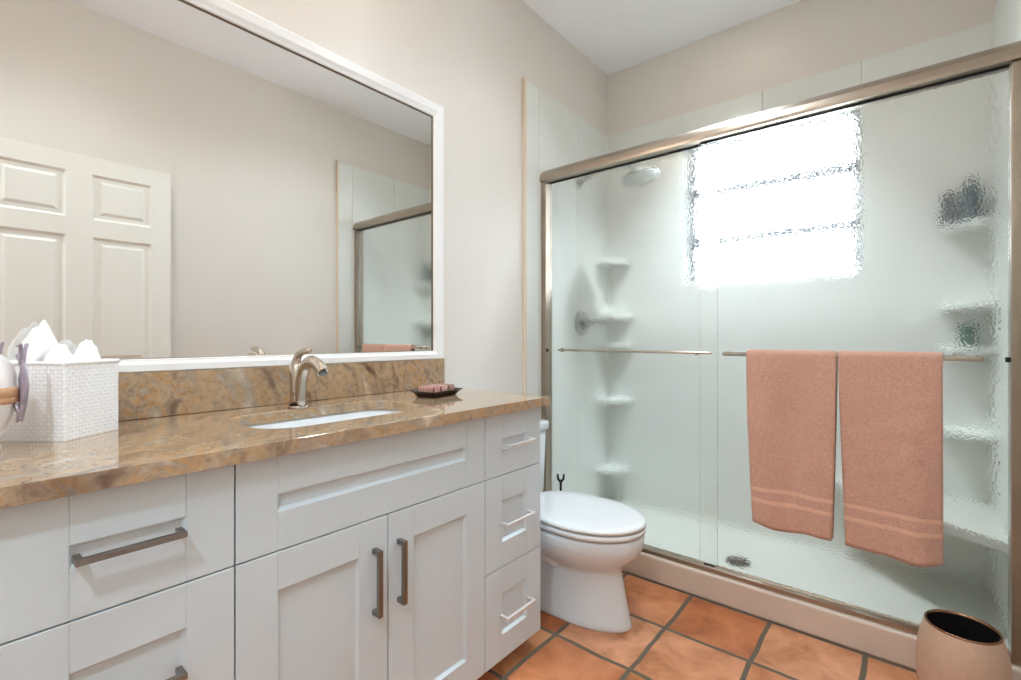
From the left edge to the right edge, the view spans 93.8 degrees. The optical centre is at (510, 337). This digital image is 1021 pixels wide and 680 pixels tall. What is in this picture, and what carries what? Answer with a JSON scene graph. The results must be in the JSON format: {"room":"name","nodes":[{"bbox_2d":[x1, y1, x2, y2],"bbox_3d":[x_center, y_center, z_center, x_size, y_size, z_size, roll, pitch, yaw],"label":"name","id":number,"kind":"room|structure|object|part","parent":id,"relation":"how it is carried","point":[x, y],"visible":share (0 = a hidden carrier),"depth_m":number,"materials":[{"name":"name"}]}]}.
{"room":"bathroom","nodes":[
{"label":"bathroom","id":0,"kind":"room"},
{"bbox_2d":[228,0,608,418],"bbox_3d":[-0.718,-0.320,1.646,0.172,2.840,4.533,0,0,40],"label":"wall","id":1,"kind":"structure","parent":0,"point":[471,59],"depth_m":2.25,"materials":[{"name":"paint"}]},
{"bbox_2d":[0,0,443,372],"bbox_3d":[-0.721,-0.443,1.508,0.021,1.064,1.356,0,0,40],"label":"wall mirror","id":2,"kind":"object","parent":1,"relation":"attached to","point":[185,184],"visible":1,"depth_m":1.34,"materials":[{"name":"mirror"}]},
{"bbox_2d":[118,359,444,420],"bbox_3d":[-0.727,0.149,1.500,0.020,0.118,1.378,0,0,40],"label":"backsplash","id":3,"kind":"structure","parent":1,"relation":"attached to","point":[141,395],"depth_m":1.42,"materials":[{"name":"stone"}]},
{"bbox_2d":[523,77,526,393],"bbox_3d":[0.073,-0.121,2.466,0.020,2.442,0.014,0,0,40],"label":"trim","id":4,"kind":"structure","parent":1,"relation":"attached to","point":[524,78],"depth_m":2.46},
{"bbox_3d":[0.363,-0.115,2.821,0.012,2.430,0.903,0,0,40],"label":"shower panel","id":5,"kind":"part","parent":1,"relation":"part of","materials":[{"name":"white plastic"}]},
{"bbox_2d":[540,41,1020,665],"bbox_3d":[0.870,0.044,2.021,1.789,1.890,0.080,0,0,40],"label":"shower door frame","id":6,"kind":"object","parent":1,"relation":"attached to","point":[1009,54],"visible":0.89,"depth_m":1.62,"materials":[{"name":"silver metal"}]},
{"bbox_2d":[550,145,711,561],"bbox_3d":[0.541,0.071,2.299,0.864,1.815,0.038,0,0,40],"label":"shower door","id":7,"kind":"structure","parent":6,"relation":"attached to","point":[625,238],"depth_m":2.27,"materials":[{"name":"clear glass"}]},
{"bbox_3d":[0.870,-0.869,2.021,1.789,0.064,0.080,0,0,40],"label":"rail","id":8,"kind":"part","parent":6,"relation":"part of","materials":[{"name":"silver metal"}]},
{"bbox_2d":[699,65,1008,652],"bbox_3d":[1.156,0.071,1.742,0.930,1.815,0.073,0,0,40],"label":"shower door","id":9,"kind":"structure","parent":6,"relation":"attached to","point":[880,224],"depth_m":1.68,"materials":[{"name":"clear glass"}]},
{"bbox_2d":[746,349,837,540],"bbox_3d":[1.044,0.388,1.787,0.295,0.683,0.063,0,0,40],"label":"bath towel","id":10,"kind":"object","parent":9,"relation":"hanging from","point":[792,394],"visible":1,"depth_m":1.77,"materials":[{"name":"pink fabric"}]},
{"bbox_2d":[838,351,943,566],"bbox_3d":[1.266,0.390,1.601,0.276,0.688,0.067,0,0,40],"label":"bath towel","id":11,"kind":"object","parent":9,"relation":"hanging from","point":[891,402],"visible":1,"depth_m":1.58,"materials":[{"name":"pink fabric"}]},
{"bbox_2d":[522,0,800,74],"bbox_3d":[0.037,-1.790,1.018,2.135,0.100,4.533,0,0,40],"label":"ceiling","id":12,"kind":"structure","parent":0,"point":[615,35],"depth_m":2.64,"materials":[{"name":"paint"}]},
{"bbox_2d":[477,571,917,679],"bbox_3d":[0.037,1.140,1.018,2.135,0.080,4.533,0,0,40],"label":"floor","id":13,"kind":"structure","parent":0,"point":[674,634],"depth_m":1.67,"materials":[{"name":"tile"}]},
{"bbox_2d":[0,465,233,679],"bbox_3d":[-0.824,0.670,0.958,0.560,0.860,0.317,0,0,40],"label":"base cabinet","id":14,"kind":"object","parent":13,"relation":"on","point":[135,581],"visible":0.89,"depth_m":0.79,"materials":[{"name":"paint"}]},
{"bbox_3d":[-0.641,0.589,0.805,0.020,0.292,0.316,0,0,40],"label":"drawer","id":15,"kind":"part","parent":14,"relation":"part of","materials":[{"name":"paint"}]},
{"bbox_3d":[-0.623,0.343,0.787,0.032,0.010,0.147,0,0,40],"label":"drawer pull","id":16,"kind":"part","parent":14,"relation":"part of","materials":[{"name":"metal"}]},
{"bbox_3d":[-0.623,0.591,0.787,0.032,0.010,0.147,0,0,40],"label":"drawer pull","id":17,"kind":"part","parent":14,"relation":"part of","materials":[{"name":"metal"}]},
{"bbox_2d":[233,417,484,679],"bbox_3d":[-0.496,0.670,1.354,0.558,0.860,0.707,0,0,40],"label":"base cabinet","id":18,"kind":"object","parent":13,"relation":"on","point":[364,559],"visible":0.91,"depth_m":1.14,"materials":[{"name":"paint"}]},
{"bbox_2d":[0,387,549,508],"bbox_3d":[-0.517,0.224,1.333,0.556,0.030,1.388,0,0,40],"label":"countertop","id":19,"kind":"structure","parent":18,"relation":"on","point":[147,449],"depth_m":0.99,"materials":[{"name":"stone"}]},
{"bbox_2d":[0,343,28,450],"bbox_3d":[-0.955,0.109,0.865,0.105,0.197,0.114,0,0,40],"label":"ceramic pot","id":20,"kind":"object","parent":19,"relation":"on","point":[11,392],"visible":1,"depth_m":0.88,"materials":[{"name":"ceramic"}]},
{"bbox_3d":[-0.958,0.116,0.861,0.096,0.185,0.096,0,0,40],"label":"pot","id":21,"kind":"part","parent":20,"relation":"part of","materials":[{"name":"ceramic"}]},
{"bbox_3d":[-0.907,0.084,0.885,0.034,0.147,0.022,0,0,40],"label":"handle","id":22,"kind":"part","parent":20,"relation":"part of","materials":[{"name":"silver metal"}]},
{"bbox_2d":[0,358,119,441],"bbox_3d":[-0.970,0.128,1.023,0.164,0.161,0.136,0,0,2],"label":"woven basket","id":23,"kind":"object","parent":19,"relation":"on","point":[68,400],"visible":0.8,"depth_m":0.96,"materials":[{"name":"white wicker"}]},
{"bbox_2d":[21,320,57,361],"bbox_3d":[-1.004,0.019,1.020,0.062,0.116,0.093,0,0,2],"label":"tissue","id":24,"kind":"object","parent":23,"relation":"in","point":[40,339],"visible":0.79,"depth_m":1.00,"materials":[{"name":"white paper"}]},
{"bbox_2d":[43,344,77,361],"bbox_3d":[-0.937,0.046,0.995,0.066,0.065,0.052,0,0,2],"label":"tissue","id":25,"kind":"object","parent":23,"relation":"in","point":[60,352],"visible":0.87,"depth_m":0.98,"materials":[{"name":"white paper"}]},
{"bbox_2d":[73,339,100,360],"bbox_3d":[-0.933,0.039,1.050,0.066,0.073,0.050,0,0,2],"label":"tissue","id":26,"kind":"object","parent":23,"relation":"in","point":[86,350],"visible":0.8,"depth_m":1.04,"materials":[{"name":"white paper"}]},
{"bbox_2d":[288,348,327,408],"bbox_3d":[-0.586,0.119,1.385,0.187,0.179,0.058,0,0,40],"label":"faucet","id":27,"kind":"object","parent":19,"relation":"on","point":[298,370],"visible":1,"depth_m":1.40,"materials":[{"name":"silver metal"}]},
{"bbox_3d":[-0.616,0.060,1.410,0.108,0.062,0.028,0,0,40],"label":"lever","id":28,"kind":"part","parent":27,"relation":"part of","materials":[{"name":"silver metal"}]},
{"bbox_3d":[-0.576,0.128,1.377,0.161,0.151,0.031,0,0,40],"label":"spout","id":29,"kind":"part","parent":27,"relation":"part of","materials":[{"name":"silver metal"}]},
{"bbox_2d":[247,410,400,428],"bbox_3d":[-0.493,0.314,1.339,0.324,0.148,0.534,0,0,40],"label":"sink","id":30,"kind":"object","parent":19,"relation":"in","point":[301,422],"visible":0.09,"depth_m":1.46,"materials":[{"name":"ceramic"}]},
{"bbox_2d":[410,387,462,397],"bbox_3d":[-0.264,0.197,1.715,0.116,0.022,0.168,0,0,32],"label":"soap tray","id":31,"kind":"object","parent":19,"relation":"on","point":[417,392],"visible":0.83,"depth_m":1.67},
{"bbox_2d":[419,385,439,391],"bbox_3d":[-0.286,0.185,1.681,0.072,0.030,0.040,0,0,32],"label":"soap","id":32,"kind":"object","parent":31,"relation":"in","point":[425,388],"visible":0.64,"depth_m":1.66,"materials":[{"name":"pink wax"}]},
{"bbox_2d":[430,384,446,390],"bbox_3d":[-0.264,0.185,1.715,0.072,0.030,0.040,0,0,32],"label":"soap","id":33,"kind":"object","parent":31,"relation":"in","point":[442,387],"visible":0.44,"depth_m":1.70,"materials":[{"name":"pink wax"}]},
{"bbox_2d":[437,383,453,389],"bbox_3d":[-0.243,0.185,1.750,0.072,0.030,0.040,0,0,32],"label":"soap","id":34,"kind":"object","parent":31,"relation":"in","point":[449,386],"visible":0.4,"depth_m":1.73,"materials":[{"name":"pink wax"}]},
{"bbox_3d":[-0.426,0.737,1.064,0.020,0.589,0.350,0,0,40],"label":"door","id":35,"kind":"part","parent":18,"relation":"part of","materials":[{"name":"paint"}]},
{"bbox_3d":[-0.321,0.592,1.152,0.030,0.160,0.012,0,0,40],"label":"door pull","id":36,"kind":"part","parent":18,"relation":"part of","materials":[{"name":"metal"}]},
{"bbox_3d":[-0.274,0.592,1.208,0.030,0.160,0.012,0,0,40],"label":"door pull","id":37,"kind":"part","parent":18,"relation":"part of","materials":[{"name":"metal"}]},
{"bbox_3d":[-0.200,0.737,1.336,0.020,0.589,0.354,0,0,40],"label":"door","id":38,"kind":"part","parent":18,"relation":"part of","materials":[{"name":"paint"}]},
{"bbox_2d":[484,407,539,672],"bbox_3d":[-0.175,0.670,1.736,0.562,0.860,0.288,0,0,40],"label":"base cabinet","id":39,"kind":"object","parent":13,"relation":"on","point":[512,440],"visible":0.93,"depth_m":1.57,"materials":[{"name":"paint"}]},
{"bbox_3d":[0.007,0.589,1.585,0.020,0.292,0.287,0,0,40],"label":"drawer","id":40,"kind":"part","parent":39,"relation":"part of","materials":[{"name":"paint"}]},
{"bbox_3d":[0.007,0.341,1.585,0.020,0.196,0.287,0,0,40],"label":"drawer","id":41,"kind":"part","parent":39,"relation":"part of","materials":[{"name":"paint"}]},
{"bbox_3d":[0.007,0.884,1.585,0.020,0.294,0.287,0,0,40],"label":"drawer","id":42,"kind":"part","parent":39,"relation":"part of","materials":[{"name":"paint"}]},
{"bbox_3d":[0.027,0.346,1.567,0.034,0.010,0.148,0,0,40],"label":"drawer pull","id":43,"kind":"part","parent":39,"relation":"part of","materials":[{"name":"metal"}]},
{"bbox_3d":[0.027,0.594,1.567,0.034,0.010,0.148,0,0,40],"label":"drawer pull","id":44,"kind":"part","parent":39,"relation":"part of","materials":[{"name":"metal"}]},
{"bbox_3d":[0.027,0.889,1.567,0.034,0.010,0.148,0,0,40],"label":"drawer pull","id":45,"kind":"part","parent":39,"relation":"part of","materials":[{"name":"metal"}]},
{"bbox_2d":[557,474,564,490],"bbox_3d":[0.251,0.890,2.382,0.094,0.417,0.094,0,0,40],"label":"toilet brush","id":46,"kind":"object","parent":13,"relation":"on","point":[563,477],"visible":0.22,"depth_m":2.38,"materials":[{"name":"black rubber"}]},
{"bbox_2d":[540,419,645,633],"bbox_3d":[0.188,0.749,2.009,0.779,0.702,0.446,0,0,40],"label":"toilet","id":47,"kind":"object","parent":13,"relation":"on","point":[586,541],"visible":0.54,"depth_m":1.81,"materials":[{"name":"ceramic"}]},
{"bbox_3d":[-0.030,0.603,2.191,0.200,0.334,0.430,0,0,40],"label":"tank","id":48,"kind":"part","parent":47,"relation":"part of","materials":[{"name":"ceramic"}]},
{"bbox_3d":[-0.029,0.417,2.189,0.214,0.038,0.446,0,0,40],"label":"tank lid","id":49,"kind":"part","parent":47,"relation":"part of","materials":[{"name":"ceramic"}]},
{"bbox_3d":[0.248,0.921,1.959,0.617,0.358,0.366,0,0,40],"label":"bowl","id":50,"kind":"part","parent":47,"relation":"part of","materials":[{"name":"ceramic"}]},
{"bbox_3d":[0.285,0.728,1.928,0.527,0.024,0.374,0,0,40],"label":"seat","id":51,"kind":"part","parent":47,"relation":"part of","materials":[{"name":"plastic"}]},
{"bbox_3d":[0.285,0.702,1.929,0.528,0.027,0.374,0,0,40],"label":"lid","id":52,"kind":"part","parent":47,"relation":"part of","materials":[{"name":"plastic"}]},
{"bbox_2d":[622,552,1020,679],"bbox_3d":[1.089,1.045,2.283,1.789,0.110,0.776,0,0,40],"label":"shower base","id":53,"kind":"object","parent":13,"relation":"on","point":[884,642],"visible":0.11,"depth_m":1.81,"materials":[{"name":"stone"}]},
{"bbox_2d":[915,609,1012,679],"bbox_3d":[1.298,0.963,1.372,0.206,0.272,0.206,0,0,40],"label":"trash can","id":54,"kind":"object","parent":13,"relation":"on","point":[950,645],"visible":1,"depth_m":1.34,"materials":[{"name":"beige ceramic"}]},
{"bbox_2d":[608,0,994,152],"bbox_3d":[1.412,-0.320,2.672,1.815,2.840,0.232,0,0,40],"label":"wall","id":55,"kind":"structure","parent":0,"point":[801,50],"depth_m":2.50,"materials":[{"name":"paint"}]},
{"bbox_2d":[992,0,1020,47],"bbox_3d":[0.792,-0.320,0.391,0.172,2.840,4.533,0,0,40],"label":"wall","id":56,"kind":"structure","parent":0,"point":[1006,21],"depth_m":1.71,"materials":[{"name":"paint"}]}
]}

